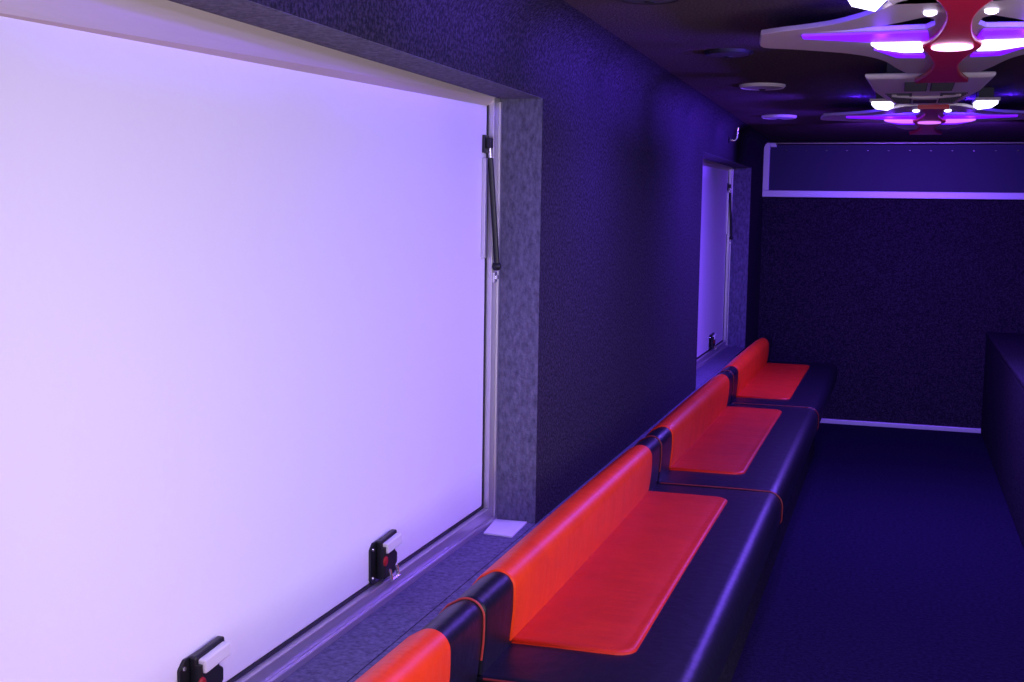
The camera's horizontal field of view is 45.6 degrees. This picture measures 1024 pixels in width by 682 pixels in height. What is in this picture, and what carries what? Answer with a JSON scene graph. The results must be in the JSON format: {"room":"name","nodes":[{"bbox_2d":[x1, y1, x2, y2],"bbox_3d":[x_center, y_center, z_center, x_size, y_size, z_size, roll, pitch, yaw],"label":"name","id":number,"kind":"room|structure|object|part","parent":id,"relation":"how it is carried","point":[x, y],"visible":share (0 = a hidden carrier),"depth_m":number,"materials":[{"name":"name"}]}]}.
{"room":"party bus interior","nodes":[
{"label":"party bus interior","id":0,"kind":"room"},
{"bbox_2d":[249,0,763,681],"bbox_3d":[0.009,0.080,3.891,0.250,2.217,11.970,3,6,17],"label":"wall","id":1,"kind":"structure","parent":0,"point":[621,175],"depth_m":4.43,"materials":[{"name":"fabric"}]},
{"bbox_2d":[0,0,501,681],"bbox_3d":[-0.437,0.033,2.554,0.055,1.291,2.472,3,6,17],"label":"window","id":2,"kind":"structure","parent":1,"relation":"in","point":[166,23],"depth_m":2.56,"materials":[{"name":"silver metal"}]},
{"bbox_2d":[0,16,500,681],"bbox_3d":[-0.426,0.020,2.569,0.075,1.223,2.409,3,6,17],"label":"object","id":3,"kind":"structure","parent":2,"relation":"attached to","point":[243,303],"depth_m":2.23,"materials":[{"name":"white glass"}]},
{"bbox_2d":[168,0,542,681],"bbox_3d":[-0.357,0.037,2.529,0.134,1.299,2.480,3,6,17],"label":"window frame","id":4,"kind":"structure","parent":1,"relation":"attached to","point":[521,156],"depth_m":3.64,"materials":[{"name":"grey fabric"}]},
{"bbox_2d":[484,519,526,537],"bbox_3d":[-0.025,0.565,3.683,0.109,0.006,0.179,3,6,17],"label":"card","id":5,"kind":"object","parent":4,"relation":"on","point":[499,527],"visible":1,"depth_m":3.68,"materials":[{"name":"white paper"}]},
{"bbox_2d":[348,356,736,681],"bbox_3d":[0.365,0.811,4.501,0.134,0.645,8.000,3,6,17],"label":"trim","id":6,"kind":"structure","parent":1,"relation":"attached to","point":[468,584],"depth_m":3.14,"materials":[{"name":"grey fabric"}]},
{"bbox_2d":[377,0,771,148],"bbox_3d":[0.216,-0.886,3.727,0.192,0.196,11.970,3,6,17],"label":"trim","id":7,"kind":"structure","parent":1,"relation":"attached to","point":[555,34],"depth_m":3.77,"materials":[{"name":"carpet"}]},
{"bbox_2d":[696,159,733,369],"bbox_3d":[1.212,-0.491,7.718,0.055,1.291,2.236,3,6,17],"label":"window","id":8,"kind":"structure","parent":1,"relation":"in","point":[712,353],"depth_m":8.70,"materials":[{"name":"silver metal"}]},
{"bbox_2d":[697,165,732,358],"bbox_3d":[1.222,-0.505,7.733,0.075,1.223,2.173,3,6,17],"label":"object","id":9,"kind":"structure","parent":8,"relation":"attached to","point":[716,199],"depth_m":8.13,"materials":[{"name":"white"}]},
{"bbox_2d":[696,152,750,388],"bbox_3d":[1.292,-0.487,7.692,0.134,1.299,2.244,3,6,17],"label":"trim","id":10,"kind":"structure","parent":1,"relation":"attached to","point":[738,262],"depth_m":8.73,"materials":[{"name":"grey fabric"}]},
{"bbox_2d":[728,127,738,142],"bbox_3d":[1.359,-1.260,7.453,0.062,0.099,0.040,3,6,17],"label":"wall hook","id":11,"kind":"object","parent":1,"relation":"attached to","point":[737,129],"visible":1,"depth_m":7.45,"materials":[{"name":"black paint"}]},
{"bbox_3d":[1.361,-1.266,7.452,0.057,0.089,0.013,3,6,17],"label":"curved arm","id":12,"kind":"part","parent":11,"relation":"part of","materials":[{"name":"silver metal"}]},
{"bbox_2d":[564,0,1023,140],"bbox_3d":[1.236,-0.963,3.394,2.788,0.100,12.470,3,6,17],"label":"ceiling","id":13,"kind":"structure","parent":0,"point":[676,36],"depth_m":4.66,"materials":[{"name":"paint"}]},
{"bbox_2d":[619,0,678,4],"bbox_3d":[0.358,-0.891,3.170,0.170,0.023,0.170,3,6,17],"label":"ceiling speaker","id":14,"kind":"object","parent":13,"relation":"attached to","point":[639,2],"visible":1,"depth_m":3.19,"materials":[{"name":"white plastic"}]},
{"bbox_2d":[624,0,674,3],"bbox_3d":[0.358,-0.891,3.170,0.146,0.015,0.146,3,6,17],"label":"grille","id":15,"kind":"object","parent":14,"relation":"attached to","point":[625,1],"depth_m":3.18,"materials":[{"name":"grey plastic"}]},
{"bbox_2d":[704,48,752,57],"bbox_3d":[0.757,-1.000,4.255,0.170,0.023,0.170,3,6,17],"label":"ceiling speaker","id":16,"kind":"object","parent":13,"relation":"attached to","point":[720,52],"visible":1,"depth_m":4.21,"materials":[{"name":"white plastic"}]},
{"bbox_2d":[708,52,748,57],"bbox_3d":[0.757,-1.000,4.255,0.146,0.015,0.146,3,6,17],"label":"grille","id":17,"kind":"object","parent":16,"relation":"attached to","point":[710,54],"depth_m":4.23,"materials":[{"name":"grey plastic"}]},
{"bbox_2d":[739,83,785,90],"bbox_3d":[1.097,-1.110,5.338,0.200,0.023,0.200,3,6,17],"label":"ceiling speaker","id":18,"kind":"object","parent":13,"relation":"attached to","point":[747,86],"visible":1,"depth_m":5.28,"materials":[{"name":"white plastic"}]},
{"bbox_2d":[743,86,781,89],"bbox_3d":[1.097,-1.110,5.338,0.172,0.015,0.172,3,6,17],"label":"grille","id":19,"kind":"object","parent":18,"relation":"attached to","point":[744,87],"depth_m":5.31,"materials":[{"name":"plastic"}]},
{"bbox_2d":[761,114,796,119],"bbox_3d":[1.530,-1.278,6.975,0.200,0.023,0.200,3,6,17],"label":"ceiling speaker","id":20,"kind":"object","parent":13,"relation":"attached to","point":[774,116],"visible":1,"depth_m":6.91,"materials":[{"name":"white plastic"}]},
{"bbox_2d":[766,117,791,118],"bbox_3d":[1.530,-1.278,6.975,0.172,0.015,0.172,3,6,17],"label":"grille","id":21,"kind":"object","parent":20,"relation":"attached to","point":[766,117],"depth_m":6.94,"materials":[{"name":"plastic"}]},
{"bbox_2d":[759,0,1023,82],"bbox_3d":[1.253,-0.873,3.466,1.075,0.093,1.861,3,6,17],"label":"ceiling light","id":22,"kind":"object","parent":13,"relation":"attached to","point":[955,40],"visible":1,"depth_m":3.35,"materials":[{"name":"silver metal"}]},
{"bbox_2d":[821,87,1023,134],"bbox_3d":[2.125,-1.151,6.197,1.075,0.093,1.861,3,6,17],"label":"ceiling light","id":23,"kind":"object","parent":13,"relation":"attached to","point":[923,119],"visible":0.98,"depth_m":5.94,"materials":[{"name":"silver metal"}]},
{"bbox_2d":[865,63,995,104],"bbox_3d":[1.667,-1.027,4.895,0.448,0.078,1.088,3,6,17],"label":"air conditioner","id":24,"kind":"object","parent":13,"relation":"attached to","point":[897,86],"visible":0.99,"depth_m":4.68,"materials":[{"name":"white plastic"}]},
{"bbox_2d":[904,82,927,91],"bbox_3d":[1.545,-0.971,4.660,0.082,0.010,0.300,3,6,17],"label":"vent","id":25,"kind":"object","parent":24,"relation":"attached to","point":[908,86],"depth_m":4.64,"materials":[{"name":"grey plastic"}]},
{"bbox_3d":[1.699,-1.004,4.999,0.269,0.012,0.110,3,6,17],"label":"grab rail","id":26,"kind":"part","parent":24,"relation":"part of","materials":[{"name":"white plastic"}]},
{"bbox_2d":[930,83,954,90],"bbox_3d":[1.635,-0.967,4.632,0.082,0.010,0.300,3,6,17],"label":"vent","id":27,"kind":"object","parent":24,"relation":"attached to","point":[933,86],"depth_m":4.61,"materials":[{"name":"grey plastic"}]},
{"bbox_2d":[887,0,1002,3],"bbox_3d":[0.852,-0.767,2.340,0.448,0.078,1.088,3,6,17],"label":"air conditioner","id":28,"kind":"object","parent":13,"relation":"attached to","point":[889,1],"visible":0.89,"depth_m":2.84,"materials":[{"name":"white plastic"}]},
{"bbox_2d":[731,423,1023,681],"bbox_3d":[1.201,1.291,3.634,2.788,0.100,12.470,3,6,17],"label":"floor","id":29,"kind":"structure","parent":0,"point":[900,558],"depth_m":5.52,"materials":[{"name":"carpet"}]},
{"bbox_2d":[718,436,814,681],"bbox_3d":[0.678,0.889,4.409,0.511,0.518,8.000,3,6,17],"label":"platform","id":30,"kind":"object","parent":29,"relation":"on","point":[729,669],"visible":0.09,"depth_m":5.12,"materials":[{"name":"carpet"}]},
{"bbox_2d":[355,597,512,681],"bbox_3d":[-0.200,0.772,1.560,0.551,0.292,1.940,3,6,17],"label":"upholstered bench","id":31,"kind":"object","parent":30,"relation":"on","point":[447,648],"visible":1,"depth_m":2.31,"materials":[{"name":"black leather"}]},
{"bbox_3d":[-0.410,0.704,1.593,0.123,0.168,1.580,3,6,17],"label":"backrest","id":32,"kind":"part","parent":31,"relation":"part of","materials":[{"name":"red leather"}]},
{"bbox_3d":[-0.403,0.710,1.618,0.112,0.176,1.940,3,6,17],"label":"backrest","id":33,"kind":"part","parent":31,"relation":"part of","materials":[{"name":"black leather"}]},
{"bbox_2d":[450,435,782,681],"bbox_3d":[0.393,0.584,3.416,0.551,0.292,1.959,3,6,17],"label":"upholstered bench","id":34,"kind":"object","parent":30,"relation":"on","point":[633,577],"visible":0.94,"depth_m":3.07,"materials":[{"name":"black leather"}]},
{"bbox_3d":[0.190,0.522,3.474,0.112,0.176,1.959,3,6,17],"label":"backrest","id":35,"kind":"part","parent":34,"relation":"part of","materials":[{"name":"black leather"}]},
{"bbox_3d":[0.190,0.513,3.472,0.123,0.168,1.575,3,6,17],"label":"backrest","id":36,"kind":"part","parent":34,"relation":"part of","materials":[{"name":"red leather"}]},
{"bbox_2d":[646,370,818,513],"bbox_3d":[0.991,0.394,5.289,0.551,0.292,1.977,3,6,17],"label":"upholstered bench","id":37,"kind":"object","parent":30,"relation":"on","point":[709,440],"visible":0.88,"depth_m":5.01,"materials":[{"name":"black leather"}]},
{"bbox_3d":[0.791,0.321,5.357,0.123,0.168,1.590,3,6,17],"label":"backrest","id":38,"kind":"part","parent":37,"relation":"part of","materials":[{"name":"red leather"}]},
{"bbox_3d":[0.788,0.332,5.348,0.112,0.176,1.977,3,6,17],"label":"backrest","id":39,"kind":"part","parent":37,"relation":"part of","materials":[{"name":"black leather"}]},
{"bbox_2d":[721,335,836,422],"bbox_3d":[1.593,0.202,7.174,0.551,0.292,1.982,3,6,17],"label":"upholstered bench","id":40,"kind":"object","parent":30,"relation":"on","point":[758,379],"visible":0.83,"depth_m":6.94,"materials":[{"name":"black leather"}]},
{"bbox_3d":[1.381,0.134,7.204,0.123,0.168,1.545,3,6,17],"label":"backrest","id":41,"kind":"part","parent":40,"relation":"part of","materials":[{"name":"red leather"}]},
{"bbox_3d":[1.390,0.140,7.232,0.112,0.176,1.982,3,6,17],"label":"backrest","id":42,"kind":"part","parent":40,"relation":"part of","materials":[{"name":"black leather"}]},
{"bbox_2d":[730,361,836,422],"bbox_3d":[1.593,0.287,7.182,0.546,0.120,1.982,3,6,17],"label":"seat cushion","id":43,"kind":"object","parent":40,"relation":"on","point":[802,384],"depth_m":6.91,"materials":[{"name":"black leather"}]},
{"bbox_2d":[981,332,1023,546],"bbox_3d":[2.815,0.637,5.921,0.598,0.765,6.450,3,6,17],"label":"counter","id":44,"kind":"object","parent":29,"relation":"on","point":[1002,422],"visible":1,"depth_m":7.25,"materials":[{"name":"carpet"}]},
{"bbox_2d":[758,141,1023,427],"bbox_3d":[2.974,-0.446,9.256,2.638,2.217,0.100,3,6,17],"label":"wall","id":45,"kind":"structure","parent":0,"point":[903,297],"depth_m":9.25,"materials":[{"name":"fabric"}]},
{"bbox_2d":[762,143,1023,199],"bbox_3d":[3.031,-1.268,9.067,2.292,0.415,0.034,3,6,17],"label":"trim","id":46,"kind":"structure","parent":45,"relation":"attached to","point":[766,192],"depth_m":9.17,"materials":[{"name":"white paint"}]},
{"bbox_2d":[769,145,1023,192],"bbox_3d":[3.063,-1.295,9.082,2.242,0.365,0.016,3,6,17],"label":"panel","id":47,"kind":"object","parent":45,"relation":"attached to","point":[920,169],"depth_m":9.12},
{"bbox_2d":[777,141,1023,144],"bbox_3d":[3.073,-1.463,8.995,2.188,0.026,0.026,3,6,17],"label":"trim","id":48,"kind":"structure","parent":45,"relation":"attached to","point":[784,142],"depth_m":9.04,"materials":[{"name":"silver metal"}]},
{"bbox_2d":[820,418,980,432],"bbox_3d":[2.784,0.638,9.359,1.560,0.035,0.031,3,6,17],"label":"baseboard","id":49,"kind":"structure","parent":45,"relation":"attached to","point":[823,420],"depth_m":9.29,"materials":[{"name":"white paint"}]}
]}

